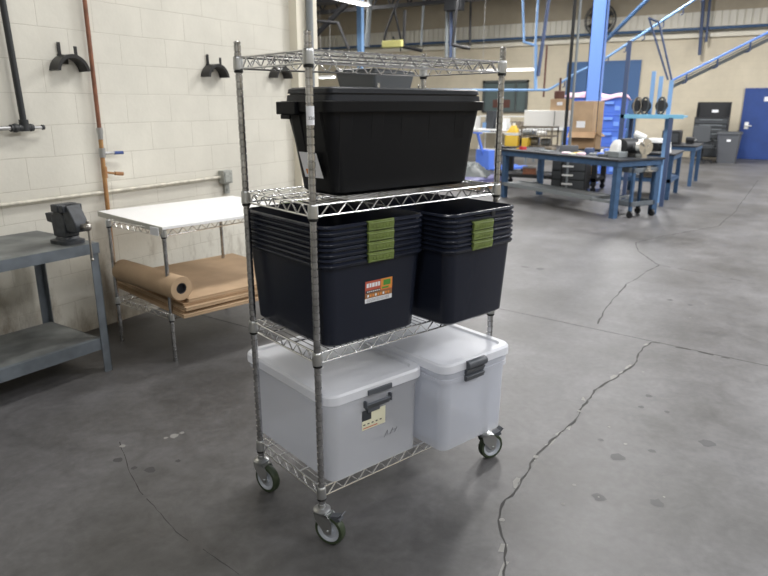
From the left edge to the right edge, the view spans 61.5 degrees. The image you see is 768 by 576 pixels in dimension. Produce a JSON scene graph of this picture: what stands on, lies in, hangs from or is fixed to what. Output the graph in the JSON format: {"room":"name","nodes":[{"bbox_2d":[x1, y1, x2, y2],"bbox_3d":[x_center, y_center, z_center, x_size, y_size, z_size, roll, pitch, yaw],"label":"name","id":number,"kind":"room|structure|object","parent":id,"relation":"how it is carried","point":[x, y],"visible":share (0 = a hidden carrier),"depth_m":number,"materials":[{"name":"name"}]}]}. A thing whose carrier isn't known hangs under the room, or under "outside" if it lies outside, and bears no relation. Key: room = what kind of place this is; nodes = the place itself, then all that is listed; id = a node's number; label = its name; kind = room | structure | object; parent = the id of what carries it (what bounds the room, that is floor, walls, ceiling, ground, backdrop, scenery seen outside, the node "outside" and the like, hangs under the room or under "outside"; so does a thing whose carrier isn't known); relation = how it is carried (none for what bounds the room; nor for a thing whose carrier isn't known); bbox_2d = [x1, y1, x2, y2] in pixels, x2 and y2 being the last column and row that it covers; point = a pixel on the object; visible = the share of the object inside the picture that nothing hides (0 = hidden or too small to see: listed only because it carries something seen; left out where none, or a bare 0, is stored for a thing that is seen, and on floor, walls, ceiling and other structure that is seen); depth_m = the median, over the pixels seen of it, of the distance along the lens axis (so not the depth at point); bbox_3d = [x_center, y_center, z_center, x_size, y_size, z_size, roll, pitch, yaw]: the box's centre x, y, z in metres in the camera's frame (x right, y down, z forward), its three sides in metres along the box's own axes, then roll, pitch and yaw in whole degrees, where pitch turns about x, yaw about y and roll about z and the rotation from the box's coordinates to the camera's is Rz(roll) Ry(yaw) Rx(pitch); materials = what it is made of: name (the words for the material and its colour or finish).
{"room":"industrial workshop","nodes":[
{"label":"industrial workshop","id":0,"kind":"room"},
{"bbox_2d":[0,0,295,334],"bbox_3d":[-3.582,-2.150,1.873,0.300,6.300,10.420,9,18,30],"label":"wall","id":1,"kind":"structure","parent":0,"point":[170,122],"depth_m":4.79,"materials":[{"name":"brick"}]},
{"bbox_2d":[0,0,44,132],"bbox_3d":[-2.655,-3.158,2.813,0.078,4.874,1.730,9,18,30],"label":"pipe","id":2,"kind":"object","parent":1,"relation":"attached to","point":[23,125],"visible":1,"depth_m":3.97,"materials":[{"name":"grey"}]},
{"bbox_2d":[49,42,89,71],"bbox_3d":[-2.080,-1.525,4.254,0.095,0.181,0.238,9,18,30],"label":"wall hook","id":3,"kind":"object","parent":1,"relation":"attached to","point":[56,63],"visible":1,"depth_m":4.24,"materials":[{"name":"black"}]},
{"bbox_2d":[82,0,123,321],"bbox_3d":[-1.957,-2.783,4.108,0.045,6.300,0.196,13,20,38],"label":"copper pipe","id":4,"kind":"object","parent":1,"relation":"attached to","point":[102,154],"visible":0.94,"depth_m":4.52,"materials":[{"name":"orange metal"}]},
{"bbox_2d":[0,170,232,206],"bbox_3d":[-3.700,0.129,1.930,0.073,0.205,9.125,9,18,30],"label":"conduit","id":5,"kind":"object","parent":1,"relation":"attached to","point":[225,176],"visible":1,"depth_m":4.90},
{"bbox_2d":[201,54,229,77],"bbox_3d":[-1.402,-1.839,5.342,0.095,0.181,0.238,9,18,30],"label":"wall hook","id":6,"kind":"object","parent":1,"relation":"attached to","point":[207,70],"visible":1,"depth_m":5.32,"materials":[{"name":"black"}]},
{"bbox_2d":[269,61,292,78],"bbox_3d":[-0.968,-2.056,6.034,0.095,0.181,0.238,9,18,30],"label":"wall hook","id":7,"kind":"object","parent":1,"relation":"attached to","point":[273,74],"visible":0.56,"depth_m":6.01,"materials":[{"name":"black"}]},
{"bbox_2d":[288,0,320,200],"bbox_3d":[-0.784,-3.324,6.014,0.100,6.300,0.320,9,18,30],"label":"trim","id":8,"kind":"structure","parent":1,"relation":"attached to","point":[297,8],"depth_m":6.20,"materials":[{"name":"beige"}]},
{"bbox_2d":[305,0,317,196],"bbox_3d":[-0.712,-3.309,5.961,0.068,6.300,0.068,9,18,30],"label":"vertical conduit","id":9,"kind":"object","parent":1,"relation":"attached to","point":[309,3],"visible":0.02,"depth_m":6.15,"materials":[{"name":"grey"}]},
{"bbox_2d":[317,19,349,50],"bbox_3d":[-1.427,-6.316,16.057,1.395,0.824,0.080,9,18,30],"label":"hanger","id":10,"kind":"object","parent":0,"point":[337,23],"visible":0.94,"depth_m":15.81,"materials":[{"name":"black"}]},
{"bbox_2d":[250,198,421,237],"bbox_3d":[-0.199,-0.139,2.513,0.476,0.332,0.582,-13,20,-38],"label":"storage tote","id":11,"kind":"object","parent":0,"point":[360,222],"visible":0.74,"depth_m":2.50,"materials":[{"name":"black plastic"}]},
{"bbox_2d":[250,219,421,248],"bbox_3d":[-0.199,-0.103,2.523,0.476,0.332,0.582,-13,20,-38],"label":"storage tote","id":12,"kind":"object","parent":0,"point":[353,239],"visible":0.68,"depth_m":2.27,"materials":[{"name":"black plastic"}]},
{"bbox_2d":[0,149,767,575],"bbox_3d":[1.027,-1.097,10.074,26.500,0.201,28.200,9,18,30],"label":"floor","id":13,"kind":"structure","parent":0,"point":[628,395],"depth_m":3.21,"materials":[{"name":"concrete"}]},
{"bbox_2d":[0,231,112,382],"bbox_3d":[-2.582,0.318,3.230,0.676,0.812,2.203,10,19,32],"label":"workbench","id":14,"kind":"object","parent":13,"relation":"on","point":[29,350],"visible":0.95,"depth_m":3.84,"materials":[{"name":"metal"}]},
{"bbox_2d":[0,322,101,382],"bbox_3d":[-2.563,0.538,3.261,0.580,0.071,2.155,10,19,32],"label":"shelf","id":15,"kind":"object","parent":14,"relation":"attached to","point":[29,350],"depth_m":3.83,"materials":[{"name":"metal"}]},
{"bbox_2d":[45,202,93,260],"bbox_3d":[-1.830,-0.331,3.770,0.355,0.323,0.138,9,18,28],"label":"bench vise","id":16,"kind":"object","parent":14,"relation":"attached to","point":[68,219],"visible":1,"depth_m":3.72,"materials":[{"name":"metal"}]},
{"bbox_2d":[97,196,278,361],"bbox_3d":[-1.311,-0.129,4.675,0.900,0.883,1.166,14,21,41],"label":"table","id":17,"kind":"object","parent":13,"relation":"on","point":[157,218],"visible":0.59,"depth_m":4.35,"materials":[{"name":"silver metal"}]},
{"bbox_2d":[118,294,180,318],"bbox_3d":[-1.313,0.031,4.625,0.617,0.046,0.937,12,20,35],"label":"shelf","id":18,"kind":"object","parent":17,"relation":"attached to","point":[170,315],"depth_m":4.28,"materials":[{"name":"silver metal"}]},
{"bbox_2d":[109,218,243,235],"bbox_3d":[-1.313,-0.486,4.479,0.617,0.046,0.937,12,20,35],"label":"shelf","id":19,"kind":"object","parent":17,"relation":"attached to","point":[145,223],"depth_m":4.12,"materials":[{"name":"silver metal"}]},
{"bbox_2d":[117,285,258,318],"bbox_3d":[-1.238,-0.013,4.653,0.980,0.020,1.020,-15,22,-42],"label":"cardboard sheet","id":20,"kind":"object","parent":17,"relation":"on","point":[244,301],"visible":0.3,"depth_m":4.17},
{"bbox_2d":[118,283,257,313],"bbox_3d":[-1.265,-0.034,4.658,1.000,0.016,0.950,15,22,43],"label":"cardboard sheet","id":21,"kind":"object","parent":20,"relation":"on","point":[121,285],"visible":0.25,"depth_m":4.22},
{"bbox_2d":[117,280,257,311],"bbox_3d":[-1.247,-0.053,4.652,1.000,0.022,0.960,15,22,42],"label":"cardboard sheet","id":22,"kind":"object","parent":21,"relation":"on","point":[146,292],"visible":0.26,"depth_m":4.19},
{"bbox_2d":[150,287,256,306],"bbox_3d":[-1.256,-0.075,4.661,0.930,0.014,0.990,-15,22,-42],"label":"cardboard sheet","id":23,"kind":"object","parent":22,"relation":"on","point":[182,302],"visible":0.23,"depth_m":4.14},
{"bbox_2d":[153,253,256,302],"bbox_3d":[-1.234,-0.098,4.673,0.950,0.022,0.920,15,22,43],"label":"cardboard sheet","id":24,"kind":"object","parent":23,"relation":"on","point":[210,277],"visible":0.44,"depth_m":4.63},
{"bbox_2d":[112,259,191,300],"bbox_3d":[-1.524,-0.059,4.212,0.714,0.152,0.152,13,20,38],"label":"paper roll","id":25,"kind":"object","parent":24,"relation":"on","point":[174,286],"visible":1,"depth_m":4.09,"materials":[{"name":"paper"}]},
{"bbox_2d":[357,0,363,68],"bbox_3d":[-0.690,-7.016,19.034,0.400,6.300,0.400,9,18,30],"label":"steel column","id":26,"kind":"structure","parent":13,"relation":"on","point":[360,10],"depth_m":18.83,"materials":[{"name":"blue"}]},
{"bbox_2d":[233,30,506,543],"bbox_3d":[-0.002,-0.041,2.665,1.060,1.811,0.613,-13,20,-38],"label":"wire shelving rack","id":27,"kind":"object","parent":13,"relation":"on","point":[329,525],"visible":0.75,"depth_m":2.48,"materials":[{"name":"silver metal"}]},
{"bbox_2d":[247,336,419,436],"bbox_3d":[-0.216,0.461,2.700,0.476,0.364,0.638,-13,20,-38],"label":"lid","id":28,"kind":"object","parent":27,"relation":"on","point":[372,371],"visible":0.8,"depth_m":2.52,"materials":[{"name":"white plastic"}]},
{"bbox_2d":[251,238,421,346],"bbox_3d":[-0.199,-0.030,2.543,0.476,0.332,0.582,-13,20,-38],"label":"storage tote","id":29,"kind":"object","parent":27,"relation":"on","point":[361,296],"visible":0.69,"depth_m":2.35,"materials":[{"name":"black plastic"}]},
{"bbox_2d":[251,229,421,258],"bbox_3d":[-0.199,-0.067,2.533,0.476,0.332,0.582,-13,20,-38],"label":"storage tote","id":30,"kind":"object","parent":29,"relation":"in","point":[340,252],"visible":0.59,"depth_m":2.28,"materials":[{"name":"black plastic"}]},
{"bbox_2d":[276,86,483,195],"bbox_3d":[0.014,-0.581,2.508,0.814,0.371,0.310,-13,20,-38],"label":"tote","id":31,"kind":"object","parent":27,"relation":"on","point":[368,139],"visible":0.97,"depth_m":2.34,"materials":[{"name":"black plastic"}]},
{"bbox_2d":[362,315,507,374],"bbox_3d":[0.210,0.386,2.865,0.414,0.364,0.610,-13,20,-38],"label":"lid","id":32,"kind":"object","parent":27,"relation":"on","point":[451,349],"visible":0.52,"depth_m":2.71,"materials":[{"name":"white plastic"}]},
{"bbox_2d":[412,233,511,324],"bbox_3d":[0.205,-0.089,2.750,0.412,0.332,0.582,-14,21,-41],"label":"storage tote","id":33,"kind":"object","parent":27,"relation":"on","point":[457,283],"visible":0.52,"depth_m":2.52,"materials":[{"name":"black plastic"}]},
{"bbox_2d":[420,223,512,244],"bbox_3d":[0.205,-0.125,2.740,0.412,0.332,0.582,-14,21,-41],"label":"storage tote","id":34,"kind":"object","parent":33,"relation":"in","point":[505,229],"visible":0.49,"depth_m":2.45,"materials":[{"name":"black plastic"}]},
{"bbox_2d":[431,174,500,190],"bbox_3d":[1.676,-2.183,13.118,1.200,0.230,1.000,13,21,39],"label":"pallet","id":35,"kind":"object","parent":13,"relation":"on","point":[490,179],"visible":0.2,"depth_m":12.63,"materials":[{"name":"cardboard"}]},
{"bbox_2d":[465,161,490,176],"bbox_3d":[1.676,-2.423,13.050,0.920,0.264,0.760,4,16,15],"label":"cover","id":36,"kind":"object","parent":35,"relation":"on","point":[474,169],"visible":0.55,"depth_m":12.76,"materials":[{"name":"grey"}]},
{"bbox_2d":[473,132,525,170],"bbox_3d":[2.859,-3.377,15.969,1.444,0.970,0.520,-9,18,-28],"label":"jack","id":37,"kind":"object","parent":13,"relation":"on","point":[484,157],"visible":0.56,"depth_m":15.65,"materials":[{"name":"blue"}]},
{"bbox_2d":[473,128,537,163],"bbox_3d":[3.256,-4.170,18.840,2.200,0.930,0.800,9,18,30],"label":"table","id":38,"kind":"object","parent":13,"relation":"on","point":[476,129],"visible":0.28,"depth_m":18.43,"materials":[{"name":"white paint"}]},
{"bbox_2d":[486,111,496,128],"bbox_3d":[3.127,-4.879,18.719,0.220,0.500,0.300,9,18,30],"label":"box","id":39,"kind":"object","parent":38,"relation":"on","point":[491,116],"visible":0.8,"depth_m":18.61,"materials":[{"name":"grey"}]},
{"bbox_2d":[494,145,609,191],"bbox_3d":[3.327,-2.419,12.902,2.060,0.800,0.910,9,18,30],"label":"workbench","id":40,"kind":"object","parent":13,"relation":"on","point":[595,177],"visible":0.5,"depth_m":12.77,"materials":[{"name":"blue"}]},
{"bbox_2d":[504,123,520,145],"bbox_3d":[2.585,-3.086,12.962,0.300,0.450,0.184,9,18,30],"label":"jug","id":41,"kind":"object","parent":40,"relation":"on","point":[512,138],"visible":1,"depth_m":12.89,"materials":[{"name":"yellow plastic"}]},
{"bbox_2d":[516,126,558,146],"bbox_3d":[3.048,-3.042,12.929,0.784,0.382,0.424,9,18,30],"label":"wire cage","id":42,"kind":"object","parent":40,"relation":"on","point":[551,135],"visible":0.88,"depth_m":12.79,"materials":[{"name":"beige metal"}]},
{"bbox_2d":[524,110,570,126],"bbox_3d":[3.282,-3.384,12.865,0.890,0.303,0.365,9,18,30],"label":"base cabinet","id":43,"kind":"object","parent":42,"relation":"on","point":[553,118],"visible":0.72,"depth_m":12.72,"materials":[{"name":"white paint"}]},
{"bbox_2d":[550,99,571,110],"bbox_3d":[3.493,-3.602,12.673,0.380,0.220,0.263,9,18,30],"label":"cardboard box","id":44,"kind":"object","parent":43,"relation":"on","point":[556,104],"visible":0.68,"depth_m":12.57,"materials":[{"name":"cardboard"}]},
{"bbox_2d":[500,170,605,181],"bbox_3d":[3.327,-2.257,12.948,2.000,0.065,0.850,9,18,30],"label":"shelf","id":45,"kind":"object","parent":40,"relation":"attached to","point":[512,173],"depth_m":12.79,"materials":[{"name":"black"}]},
{"bbox_2d":[567,132,604,148],"bbox_3d":[3.823,-2.801,12.216,0.604,0.308,0.434,9,18,30],"label":"cardboard box","id":46,"kind":"object","parent":40,"relation":"on","point":[584,140],"visible":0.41,"depth_m":12.10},
{"bbox_2d":[569,101,597,131],"bbox_3d":[3.768,-3.238,12.181,0.420,0.560,0.323,9,18,30],"label":"cardboard box","id":47,"kind":"object","parent":46,"relation":"on","point":[584,112],"visible":0.78,"depth_m":12.04,"materials":[{"name":"cardboard"}]},
{"bbox_2d":[595,101,604,148],"bbox_3d":[3.994,-3.012,11.949,0.100,0.860,0.030,7,17,24],"label":"panel","id":48,"kind":"object","parent":40,"relation":"on","point":[601,103],"visible":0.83,"depth_m":11.93,"materials":[{"name":"cardboard"}]},
{"bbox_2d":[560,0,576,186],"bbox_3d":[3.285,-4.777,11.139,0.160,6.300,0.160,9,18,30],"label":"pole","id":49,"kind":"object","parent":13,"relation":"on","point":[574,1],"visible":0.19,"depth_m":11.43,"materials":[{"name":"black"}]},
{"bbox_2d":[551,161,591,190],"bbox_3d":[3.478,-2.062,12.012,0.620,0.600,0.430,9,18,30],"label":"drawer unit","id":50,"kind":"object","parent":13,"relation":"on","point":[579,175],"visible":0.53,"depth_m":11.82,"materials":[{"name":"black"}]},
{"bbox_2d":[565,0,581,187],"bbox_3d":[3.366,-4.764,11.092,0.160,6.300,0.160,9,18,30],"label":"pole","id":51,"kind":"object","parent":13,"relation":"on","point":[580,1],"visible":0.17,"depth_m":11.38,"materials":[{"name":"grey"}]},
{"bbox_2d":[501,147,664,218],"bbox_3d":[3.109,-1.786,10.581,0.960,0.850,2.694,-8,18,-27],"label":"workbench","id":52,"kind":"object","parent":13,"relation":"on","point":[617,164],"visible":0.9,"depth_m":9.99,"materials":[{"name":"metal"}]},
{"bbox_2d":[501,180,628,203],"bbox_3d":[3.089,-1.621,10.667,0.900,0.065,2.549,-8,18,-27],"label":"shelf","id":53,"kind":"object","parent":52,"relation":"attached to","point":[538,185],"depth_m":10.46,"materials":[{"name":"grey"}]},
{"bbox_2d":[559,145,578,151],"bbox_3d":[3.073,-2.321,10.723,0.300,0.100,0.100,3,16,11],"label":"box","id":54,"kind":"object","parent":52,"relation":"on","point":[563,148],"visible":1,"depth_m":10.68,"materials":[{"name":"grey"}]},
{"bbox_2d":[604,140,627,157],"bbox_3d":[3.436,-2.065,9.544,0.180,0.250,0.290,-8,18,-27],"label":"control box","id":55,"kind":"object","parent":52,"relation":"on","point":[615,151],"visible":1,"depth_m":9.48,"materials":[{"name":"grey"}]},
{"bbox_2d":[619,138,652,157],"bbox_3d":[3.700,-2.066,9.503,0.311,0.275,0.485,-8,18,-27],"label":"headstock","id":56,"kind":"object","parent":52,"relation":"on","point":[643,147],"visible":0.85,"depth_m":9.40,"materials":[{"name":"black"}]},
{"bbox_2d":[585,0,609,182],"bbox_3d":[4.282,-5.226,12.814,0.400,6.250,0.400,9,18,30],"label":"steel column","id":57,"kind":"structure","parent":13,"relation":"on","point":[600,10],"depth_m":12.87,"materials":[{"name":"blue"}]},
{"bbox_2d":[597,165,612,173],"bbox_3d":[5.399,-2.969,15.657,0.690,0.345,0.585,9,18,30],"label":"plastic crate","id":58,"kind":"object","parent":13,"relation":"on","point":[609,170],"visible":0.05,"depth_m":15.44,"materials":[{"name":"blue"}]},
{"bbox_3d":[5.399,-3.307,15.561,0.690,0.345,0.585,9,18,30],"label":"plastic crate","id":59,"kind":"object","parent":58,"relation":"on","visible":0},
{"bbox_2d":[601,128,626,143],"bbox_3d":[5.399,-3.646,15.465,0.690,0.345,0.585,9,18,30],"label":"plastic crate","id":60,"kind":"object","parent":59,"relation":"on","point":[611,135],"visible":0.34,"depth_m":15.23,"materials":[{"name":"blue"}]},
{"bbox_2d":[602,113,628,128],"bbox_3d":[5.399,-3.984,15.369,0.690,0.345,0.585,9,18,30],"label":"plastic crate","id":61,"kind":"object","parent":60,"relation":"on","point":[610,120],"visible":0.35,"depth_m":15.12,"materials":[{"name":"blue"}]},
{"bbox_2d":[604,98,629,112],"bbox_3d":[5.399,-4.323,15.273,0.690,0.345,0.585,9,18,30],"label":"plastic crate","id":62,"kind":"object","parent":61,"relation":"on","point":[613,105],"visible":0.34,"depth_m":15.04,"materials":[{"name":"blue"}]},
{"bbox_2d":[565,92,630,100],"bbox_3d":[5.103,-4.581,15.393,1.460,0.227,0.660,9,18,30],"label":"sheet","id":63,"kind":"object","parent":62,"relation":"on","point":[580,94],"visible":0.55,"depth_m":15.12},
{"bbox_2d":[617,166,658,217],"bbox_3d":[3.728,-1.431,9.549,0.504,0.730,0.358,-8,18,-27],"label":"rolling cart","id":64,"kind":"object","parent":13,"relation":"on","point":[631,202],"visible":0.77,"depth_m":9.48,"materials":[{"name":"grey paint"}]},
{"bbox_2d":[618,198,654,206],"bbox_3d":[3.728,-1.277,9.592,0.500,0.070,0.300,-8,18,-27],"label":"shelf","id":65,"kind":"object","parent":64,"relation":"on","point":[628,202],"depth_m":9.50,"materials":[{"name":"metal"}]},
{"bbox_2d":[622,166,658,172],"bbox_3d":[3.728,-1.744,9.460,0.500,0.070,0.300,-8,18,-27],"label":"tray","id":66,"kind":"object","parent":64,"relation":"on","point":[636,169],"depth_m":9.34,"materials":[{"name":"grey paint"}]},
{"bbox_2d":[619,150,683,199],"bbox_3d":[4.861,-2.109,11.829,0.960,0.790,1.210,9,18,30],"label":"workbench","id":67,"kind":"object","parent":13,"relation":"on","point":[675,154],"visible":0.53,"depth_m":11.38,"materials":[{"name":"metal"}]},
{"bbox_2d":[621,173,678,182],"bbox_3d":[4.861,-2.039,11.849,0.900,0.065,1.150,9,18,30],"label":"shelf","id":68,"kind":"object","parent":67,"relation":"attached to","point":[675,176],"depth_m":11.50,"materials":[{"name":"blue metal"}]},
{"bbox_2d":[649,138,670,152],"bbox_3d":[4.804,-2.505,11.335,0.440,0.240,0.360,9,18,30],"label":"machine","id":69,"kind":"object","parent":67,"relation":"on","point":[657,142],"visible":0.44,"depth_m":11.24,"materials":[{"name":"white paint"}]},
{"bbox_2d":[618,41,687,206],"bbox_3d":[4.379,-2.661,10.512,0.960,2.570,0.520,9,18,30],"label":"shelf","id":70,"kind":"object","parent":13,"relation":"on","point":[667,134],"depth_m":10.42,"materials":[{"name":"blue"}]},
{"bbox_2d":[650,142,703,186],"bbox_3d":[6.203,-2.645,13.683,0.840,0.810,1.260,9,18,30],"label":"workbench","id":71,"kind":"object","parent":13,"relation":"on","point":[693,148],"visible":0.56,"depth_m":13.08,"materials":[{"name":"metal"}]},
{"bbox_2d":[662,130,682,144],"bbox_3d":[5.994,-3.139,13.424,0.360,0.280,0.330,9,18,30],"label":"monitor","id":72,"kind":"object","parent":71,"relation":"on","point":[676,138],"visible":0.6,"depth_m":13.25,"materials":[{"name":"black"}]},
{"bbox_2d":[692,126,714,163],"bbox_3d":[9.045,-4.067,18.299,0.590,1.024,0.607,3,16,10],"label":"office chair","id":73,"kind":"object","parent":13,"relation":"on","point":[702,134],"visible":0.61,"depth_m":18.42,"materials":[{"name":"grey"}]},
{"bbox_2d":[690,102,731,157],"bbox_3d":[9.694,-4.649,19.156,0.900,1.680,0.600,9,18,30],"label":"tool chest","id":74,"kind":"object","parent":13,"relation":"on","point":[716,115],"visible":0.51,"depth_m":19.02,"materials":[{"name":"black"}]},
{"bbox_2d":[716,131,742,163],"bbox_3d":[9.825,-4.022,18.429,0.640,0.870,0.560,9,18,30],"label":"waste bin","id":75,"kind":"object","parent":13,"relation":"on","point":[728,142],"visible":1,"depth_m":18.23,"materials":[{"name":"grey"}]},
{"bbox_3d":[-0.008,-1.535,7.898,0.477,1.830,0.978,9,18,30],"label":"wire shelving rack","id":76,"kind":"object","parent":13,"relation":"on","visible":0},
{"bbox_2d":[335,68,414,87],"bbox_3d":[-0.094,-2.451,7.601,0.560,0.215,0.950,9,18,30],"label":"bin","id":77,"kind":"object","parent":76,"relation":"on","point":[344,80],"visible":0.66,"depth_m":7.29,"materials":[{"name":"grey"}]},
{"bbox_2d":[360,193,513,224],"bbox_3d":[0.202,-0.198,2.722,0.412,0.332,0.575,-14,21,-41],"label":"storage tote","id":78,"kind":"object","parent":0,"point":[460,211],"visible":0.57,"depth_m":2.76,"materials":[{"name":"black plastic"}]},
{"bbox_2d":[420,214,512,234],"bbox_3d":[0.205,-0.161,2.729,0.412,0.332,0.582,-14,21,-41],"label":"storage tote","id":79,"kind":"object","parent":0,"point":[504,220],"visible":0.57,"depth_m":2.44,"materials":[{"name":"black plastic"}]},
{"bbox_2d":[316,0,767,36],"bbox_3d":[8.205,-9.563,20.137,26.500,2.000,0.250,9,18,30],"label":"ceiling","id":80,"kind":"structure","parent":0,"point":[495,12],"depth_m":22.55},
{"bbox_2d":[318,35,767,159],"bbox_3d":[8.192,-6.219,21.063,26.500,3.660,0.300,9,18,30],"label":"wall","id":81,"kind":"structure","parent":0,"point":[728,82],"depth_m":20.56,"materials":[{"name":"paint"}]},
{"bbox_2d":[482,80,528,112],"bbox_3d":[4.321,-6.849,23.066,1.700,1.100,0.065,9,18,30],"label":"window","id":82,"kind":"structure","parent":81,"relation":"in","point":[514,101],"depth_m":23.01,"materials":[{"name":"grey"}]},
{"bbox_2d":[317,7,767,50],"bbox_3d":[8.155,-8.297,20.509,26.600,0.640,0.280,9,18,30],"label":"roof truss","id":83,"kind":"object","parent":81,"relation":"attached to","point":[756,15],"depth_m":21.61,"materials":[{"name":"beige"}]},
{"bbox_2d":[318,23,767,49],"bbox_3d":[8.052,-8.050,20.299,26.300,0.086,0.242,9,18,30],"label":"wall rail","id":84,"kind":"object","parent":81,"relation":"attached to","point":[749,25],"visible":0.72,"depth_m":21.32,"materials":[{"name":"blue metal"}]},
{"bbox_2d":[584,6,616,33],"bbox_3d":[6.951,-8.611,20.738,0.992,0.992,0.191,9,18,30],"label":"wall fan","id":85,"kind":"object","parent":84,"relation":"attached to","point":[590,9],"visible":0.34,"depth_m":20.74,"materials":[{"name":"grey"}]},
{"bbox_2d":[356,30,767,52],"bbox_3d":[8.089,-7.894,20.408,26.500,0.120,0.098,9,18,30],"label":"trim","id":86,"kind":"structure","parent":81,"relation":"attached to","point":[757,32],"depth_m":21.18,"materials":[{"name":"beige"}]},
{"bbox_2d":[563,60,641,137],"bbox_3d":[7.198,-5.996,21.524,2.360,2.980,0.056,9,18,30],"label":"door","id":87,"kind":"structure","parent":81,"relation":"in","point":[613,78],"depth_m":21.06,"materials":[{"name":"blue"}]},
{"bbox_2d":[736,88,767,159],"bbox_3d":[11.238,-4.895,19.289,1.030,2.080,0.112,9,18,30],"label":"door","id":88,"kind":"structure","parent":81,"relation":"in","point":[754,118],"depth_m":19.37,"materials":[{"name":"blue paint"}]},
{"bbox_2d":[672,31,767,87],"bbox_3d":[5.817,-3.880,10.502,1.993,1.169,0.170,9,18,30],"label":"rail","id":89,"kind":"object","parent":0,"point":[749,42],"visible":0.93,"depth_m":10.65,"materials":[{"name":"blue metal"}]},
{"bbox_2d":[648,17,672,79],"bbox_3d":[4.733,-4.087,11.039,0.516,1.058,0.036,9,18,30],"label":"hanger","id":90,"kind":"object","parent":89,"relation":"attached to","point":[649,18],"visible":0.97,"depth_m":11.02,"materials":[{"name":"blue metal"}]},
{"bbox_3d":[0.950,-7.315,8.177,27.100,0.200,28.500,9,18,30],"label":"ceiling","id":91,"kind":"structure","parent":0,"visible":0},
{"bbox_2d":[317,3,349,36],"bbox_3d":[-0.111,-7.891,16.003,4.298,3.077,0.140,9,18,30],"label":"brace","id":92,"kind":"object","parent":91,"relation":"attached to","point":[343,6],"visible":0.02,"depth_m":16.91,"materials":[{"name":"black"}]},
{"bbox_2d":[365,0,371,46],"bbox_3d":[-0.453,-9.260,20.674,0.401,2.890,0.160,9,18,30],"label":"vertical pipe","id":93,"kind":"object","parent":91,"relation":"hanging from","point":[369,8],"visible":1,"depth_m":20.85,"materials":[{"name":"grey"}]},
{"bbox_2d":[383,0,398,40],"bbox_3d":[0.571,-8.789,18.958,1.410,2.883,0.080,9,18,30],"label":"brace","id":94,"kind":"object","parent":91,"relation":"attached to","point":[397,1],"visible":1,"depth_m":19.38,"materials":[{"name":"black"}]},
{"bbox_2d":[382,36,402,50],"bbox_3d":[0.287,-7.386,19.532,0.720,0.440,0.240,9,18,30],"label":"hoist","id":95,"kind":"object","parent":94,"relation":"hanging from","point":[393,43],"visible":1,"depth_m":19.44,"materials":[{"name":"yellow"}]},
{"bbox_2d":[317,0,484,14],"bbox_3d":[-0.667,-10.222,21.745,9.144,1.610,0.120,9,18,30],"label":"roof truss","id":96,"kind":"object","parent":91,"relation":"attached to","point":[391,5],"visible":0.37,"depth_m":21.40,"materials":[{"name":"black"}]},
{"bbox_2d":[445,11,448,57],"bbox_3d":[2.003,-8.942,20.447,0.170,3.367,0.120,9,18,30],"label":"vertical pipe","id":97,"kind":"object","parent":91,"relation":"hanging from","point":[446,12],"visible":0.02,"depth_m":20.62,"materials":[{"name":"grey"}]},
{"bbox_2d":[449,12,452,57],"bbox_3d":[2.123,-8.920,20.378,0.177,3.371,0.120,9,18,30],"label":"vertical pipe","id":98,"kind":"object","parent":91,"relation":"hanging from","point":[450,13],"visible":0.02,"depth_m":20.54,"materials":[{"name":"blue metal"}]},
{"bbox_2d":[444,0,464,11],"bbox_3d":[2.173,-9.482,19.703,0.600,1.880,0.340,9,18,30],"label":"cable box","id":99,"kind":"object","parent":91,"relation":"hanging from","point":[449,5],"visible":0.96,"depth_m":19.83,"materials":[{"name":"black"}]},
{"bbox_2d":[451,0,470,49],"bbox_3d":[2.195,-8.355,18.071,0.604,3.208,0.090,9,18,30],"label":"hanger","id":100,"kind":"object","parent":91,"relation":"hanging from","point":[457,1],"visible":1,"depth_m":18.40,"materials":[{"name":"black"}]},
{"bbox_2d":[478,0,536,70],"bbox_3d":[3.786,-8.458,19.354,1.850,3.700,0.220,9,18,30],"label":"lamp","id":101,"kind":"object","parent":91,"relation":"hanging from","point":[532,68],"visible":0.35,"depth_m":19.59,"materials":[{"name":"metal"}]},
{"bbox_2d":[522,0,538,45],"bbox_3d":[3.823,-8.093,17.132,0.681,3.196,0.064,9,18,30],"label":"hanger","id":102,"kind":"object","parent":91,"relation":"hanging from","point":[537,4],"visible":1,"depth_m":17.34,"materials":[{"name":"blue"}]},
{"bbox_2d":[534,45,537,89],"bbox_3d":[4.126,-5.990,17.540,0.153,1.167,0.090,9,18,30],"label":"support post","id":103,"kind":"object","parent":102,"relation":"hanging from","point":[535,46],"visible":1,"depth_m":17.50,"materials":[{"name":"blue"}]},
{"bbox_2d":[536,0,549,75],"bbox_3d":[4.334,-7.646,16.941,0.431,3.954,0.100,9,18,30],"label":"brace","id":104,"kind":"object","parent":91,"relation":"attached to","point":[548,1],"visible":1,"depth_m":17.22,"materials":[{"name":"blue metal"}]},
{"bbox_2d":[472,0,703,90],"bbox_3d":[3.829,-7.549,17.283,15.507,4.372,0.064,9,18,30],"label":"rail","id":105,"kind":"object","parent":91,"relation":"hanging from","point":[691,1],"visible":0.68,"depth_m":16.43,"materials":[{"name":"blue"}]},
{"bbox_2d":[402,10,422,51],"bbox_3d":[0.839,-7.613,19.125,0.689,1.202,0.100,9,18,30],"label":"hanger","id":106,"kind":"object","parent":105,"relation":"hanging from","point":[404,11],"visible":1,"depth_m":19.20,"materials":[{"name":"black"}]},
{"bbox_2d":[606,0,648,42],"bbox_3d":[6.992,-7.582,15.305,3.262,3.248,0.100,9,18,30],"label":"brace","id":107,"kind":"object","parent":91,"relation":"attached to","point":[644,2],"visible":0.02,"depth_m":16.11,"materials":[{"name":"blue metal"}]},
{"bbox_2d":[698,0,704,54],"bbox_3d":[9.447,-8.606,19.060,0.266,3.259,0.100,9,18,30],"label":"pipe","id":108,"kind":"object","parent":91,"relation":"hanging from","point":[703,2],"visible":1,"depth_m":19.24,"materials":[{"name":"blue metal"}]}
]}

